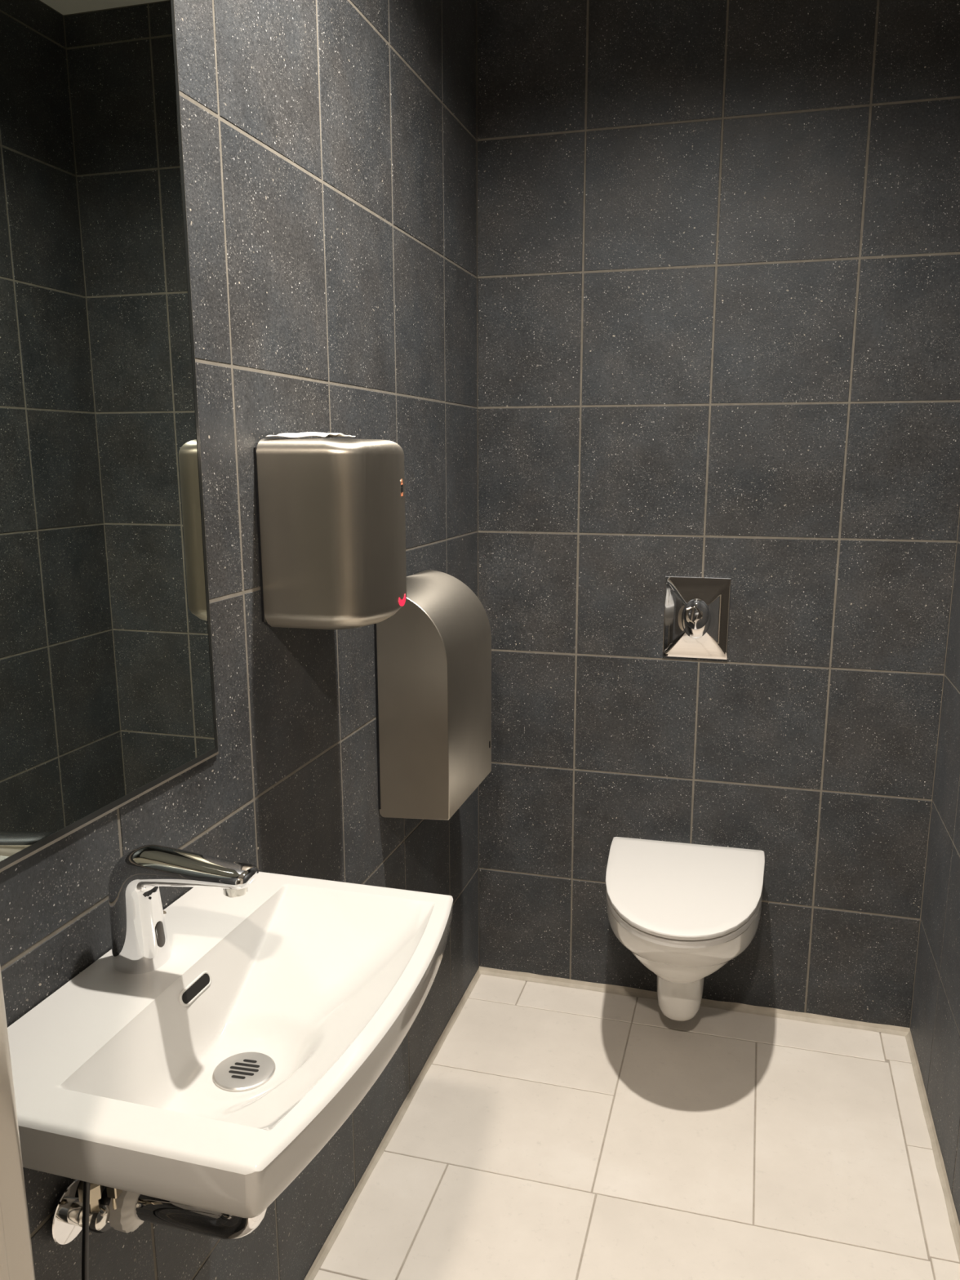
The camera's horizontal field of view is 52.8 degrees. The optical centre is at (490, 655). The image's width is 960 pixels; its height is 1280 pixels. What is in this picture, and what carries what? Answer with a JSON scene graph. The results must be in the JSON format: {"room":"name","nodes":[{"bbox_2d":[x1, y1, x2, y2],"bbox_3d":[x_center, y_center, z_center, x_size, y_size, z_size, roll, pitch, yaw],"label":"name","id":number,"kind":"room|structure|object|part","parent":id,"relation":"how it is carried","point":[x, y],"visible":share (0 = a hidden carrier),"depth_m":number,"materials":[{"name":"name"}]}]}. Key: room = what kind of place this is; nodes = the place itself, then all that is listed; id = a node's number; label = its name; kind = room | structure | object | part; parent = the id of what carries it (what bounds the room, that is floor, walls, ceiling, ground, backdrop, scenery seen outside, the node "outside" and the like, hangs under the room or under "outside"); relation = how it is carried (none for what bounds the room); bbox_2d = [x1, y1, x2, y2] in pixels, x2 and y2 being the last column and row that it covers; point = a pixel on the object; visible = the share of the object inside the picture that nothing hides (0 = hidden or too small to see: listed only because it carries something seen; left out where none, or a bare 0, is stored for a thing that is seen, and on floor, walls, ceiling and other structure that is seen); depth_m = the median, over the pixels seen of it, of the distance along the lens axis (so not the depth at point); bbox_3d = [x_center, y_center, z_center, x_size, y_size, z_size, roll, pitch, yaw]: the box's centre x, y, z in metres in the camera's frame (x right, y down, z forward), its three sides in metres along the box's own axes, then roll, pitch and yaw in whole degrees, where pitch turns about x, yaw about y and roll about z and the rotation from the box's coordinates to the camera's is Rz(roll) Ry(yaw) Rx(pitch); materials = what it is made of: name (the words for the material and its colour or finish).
{"room":"public restroom","nodes":[
{"label":"public restroom","id":0,"kind":"room"},
{"bbox_2d":[0,0,479,1279],"bbox_3d":[-0.342,-0.168,1.539,0.120,2.680,2.120,3,12,15],"label":"wall","id":1,"kind":"structure","parent":0,"point":[330,157],"depth_m":1.50,"materials":[{"name":"tile"}]},
{"bbox_2d":[51,1179,122,1245],"bbox_3d":[-0.423,0.523,1.034,0.061,0.211,0.096,3,12,15],"label":"angle valve","id":2,"kind":"object","parent":1,"relation":"attached to","point":[67,1220],"visible":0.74,"depth_m":1.02,"materials":[{"name":"silver metal"}]},
{"bbox_3d":[-0.452,0.597,1.041,0.011,0.065,0.065,3,12,15],"label":"wall plate","id":3,"kind":"part","parent":2,"relation":"part of","materials":[{"name":"silver metal"}]},
{"bbox_2d":[0,0,218,872],"bbox_3d":[-0.437,-0.338,0.911,0.006,1.069,0.566,3,12,15],"label":"wall mirror","id":4,"kind":"object","parent":1,"relation":"attached to","point":[107,686],"visible":1,"depth_m":1.01,"materials":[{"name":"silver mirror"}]},
{"bbox_2d":[7,871,453,1217],"bbox_3d":[-0.260,0.395,1.040,0.357,0.104,0.507,3,12,15],"label":"washbasin","id":5,"kind":"object","parent":1,"relation":"attached to","point":[211,1077],"visible":0.96,"depth_m":0.98,"materials":[{"name":"white ceramic"}]},
{"bbox_2d":[81,1181,89,1279],"bbox_3d":[-0.415,0.815,0.968,0.045,0.784,0.158,-1,12,-6],"label":"cable","id":6,"kind":"object","parent":5,"relation":"hanging from","point":[86,1197],"visible":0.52,"depth_m":0.99,"materials":[{"name":"black rubber"}]},
{"bbox_2d":[88,1185,266,1239],"bbox_3d":[-0.340,0.552,1.054,0.214,0.218,0.068,3,12,15],"label":"trap","id":7,"kind":"object","parent":5,"relation":"attached to","point":[133,1209],"visible":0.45,"depth_m":1.05,"materials":[{"name":"silver metal"}]},
{"bbox_2d":[108,844,258,973],"bbox_3d":[-0.329,0.272,1.040,0.172,0.136,0.062,3,12,15],"label":"tap","id":8,"kind":"object","parent":5,"relation":"on","point":[139,934],"visible":1,"depth_m":1.03,"materials":[{"name":"silver metal"}]},
{"bbox_2d":[253,438,406,629],"bbox_3d":[-0.220,-0.185,1.446,0.161,0.268,0.222,3,12,15],"label":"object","id":9,"kind":"object","parent":1,"relation":"attached to","point":[331,522],"visible":1,"depth_m":1.35,"materials":[{"name":"metal"}]},
{"bbox_3d":[-0.296,-0.190,1.467,0.003,0.244,0.222,3,12,15],"label":"plate","id":10,"kind":"part","parent":9,"relation":"part of","materials":[{"name":"silver metal"}]},
{"bbox_2d":[265,431,355,437],"bbox_3d":[-0.257,-0.317,1.393,0.080,0.009,0.128,3,12,15],"label":"paper towel","id":11,"kind":"object","parent":9,"relation":"on","point":[306,433],"visible":1,"depth_m":1.36,"materials":[{"name":"white paper"}]},
{"bbox_2d":[399,593,405,605],"bbox_3d":[-0.136,-0.084,1.485,0.004,0.016,0.048,1,12,7],"label":"indicator light","id":12,"kind":"object","parent":9,"relation":"attached to","point":[402,596],"depth_m":1.48,"materials":[{"name":"red plastic"}]},
{"bbox_2d":[304,968,480,1279],"bbox_3d":[-0.279,1.044,1.770,0.011,0.012,1.879,3,12,15],"label":"trim","id":13,"kind":"structure","parent":1,"relation":"attached to","point":[339,1224],"depth_m":1.99,"materials":[{"name":"beige tile"}]},
{"bbox_2d":[373,569,491,820],"bbox_3d":[-0.107,0.068,1.949,0.143,0.447,0.303,3,12,15],"label":"dispenser","id":14,"kind":"object","parent":1,"relation":"attached to","point":[433,656],"visible":0.88,"depth_m":1.83,"materials":[{"name":"metal"}]},
{"bbox_3d":[-0.174,0.061,1.966,0.004,0.420,0.303,3,12,15],"label":"plate","id":15,"kind":"part","parent":14,"relation":"part of","materials":[{"name":"silver metal"}]},
{"bbox_2d":[313,973,959,1279],"bbox_3d":[0.058,1.368,0.524,3.149,0.121,4.419,3,12,15],"label":"floor","id":16,"kind":"structure","parent":0,"point":[553,1132],"depth_m":1.95,"materials":[{"name":"tile"}]},
{"bbox_2d":[476,0,959,1027],"bbox_3d":[0.514,-0.329,2.323,1.099,2.680,0.120,3,12,15],"label":"wall","id":17,"kind":"structure","parent":0,"point":[718,241],"depth_m":2.23,"materials":[{"name":"tile"}]},
{"bbox_2d":[605,836,764,1021],"bbox_3d":[0.431,0.691,2.207,0.363,0.391,0.535,3,12,14],"label":"toilet","id":18,"kind":"object","parent":17,"relation":"attached to","point":[684,911],"visible":1,"depth_m":2.09,"materials":[{"name":"white ceramic"}]},
{"bbox_3d":[0.423,0.529,2.144,0.358,0.014,0.467,3,12,14],"label":"seat","id":19,"kind":"part","parent":18,"relation":"part of","materials":[{"name":"white plastic"}]},
{"bbox_3d":[0.433,0.620,2.204,0.358,0.184,0.511,3,12,14],"label":"bowl","id":20,"kind":"part","parent":18,"relation":"part of","materials":[{"name":"white ceramic"}]},
{"bbox_3d":[0.424,0.511,2.142,0.363,0.013,0.478,3,12,14],"label":"lid","id":21,"kind":"part","parent":18,"relation":"part of","materials":[{"name":"white plastic"}]},
{"bbox_2d":[479,966,910,1035],"bbox_3d":[0.495,0.890,2.507,1.098,0.017,0.015,3,12,15],"label":"trim","id":22,"kind":"structure","parent":17,"relation":"attached to","point":[526,976],"depth_m":2.48,"materials":[{"name":"beige tile"}]},
{"bbox_2d":[662,576,731,659],"bbox_3d":[0.488,-0.088,2.300,0.153,0.195,0.029,3,12,15],"label":"flush plate","id":23,"kind":"object","parent":17,"relation":"attached to","point":[696,612],"visible":1,"depth_m":2.30,"materials":[{"name":"silver metal"}]},
{"bbox_2d":[910,517,959,1224],"bbox_3d":[0.833,-0.102,1.219,0.120,2.680,2.120,3,12,15],"label":"wall","id":24,"kind":"structure","parent":0,"point":[935,1025],"depth_m":2.06,"materials":[{"name":"tile"}]},
{"bbox_2d":[905,1029,959,1262],"bbox_3d":[0.769,1.102,1.485,0.013,0.014,1.879,3,12,15],"label":"trim","id":25,"kind":"structure","parent":24,"relation":"attached to","point":[953,1216],"depth_m":1.97,"materials":[{"name":"beige tile"}]},
{"bbox_3d":[0.075,0.113,0.421,3.100,2.581,0.123,3,12,15],"label":"wall","id":26,"kind":"structure","parent":0,"visible":0},
{"bbox_2d":[0,965,35,1279],"bbox_3d":[0.074,0.220,0.439,0.910,2.165,0.128,3,12,15],"label":"door","id":27,"kind":"structure","parent":26,"relation":"in","point":[16,1260],"depth_m":0.62,"materials":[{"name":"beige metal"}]}
]}

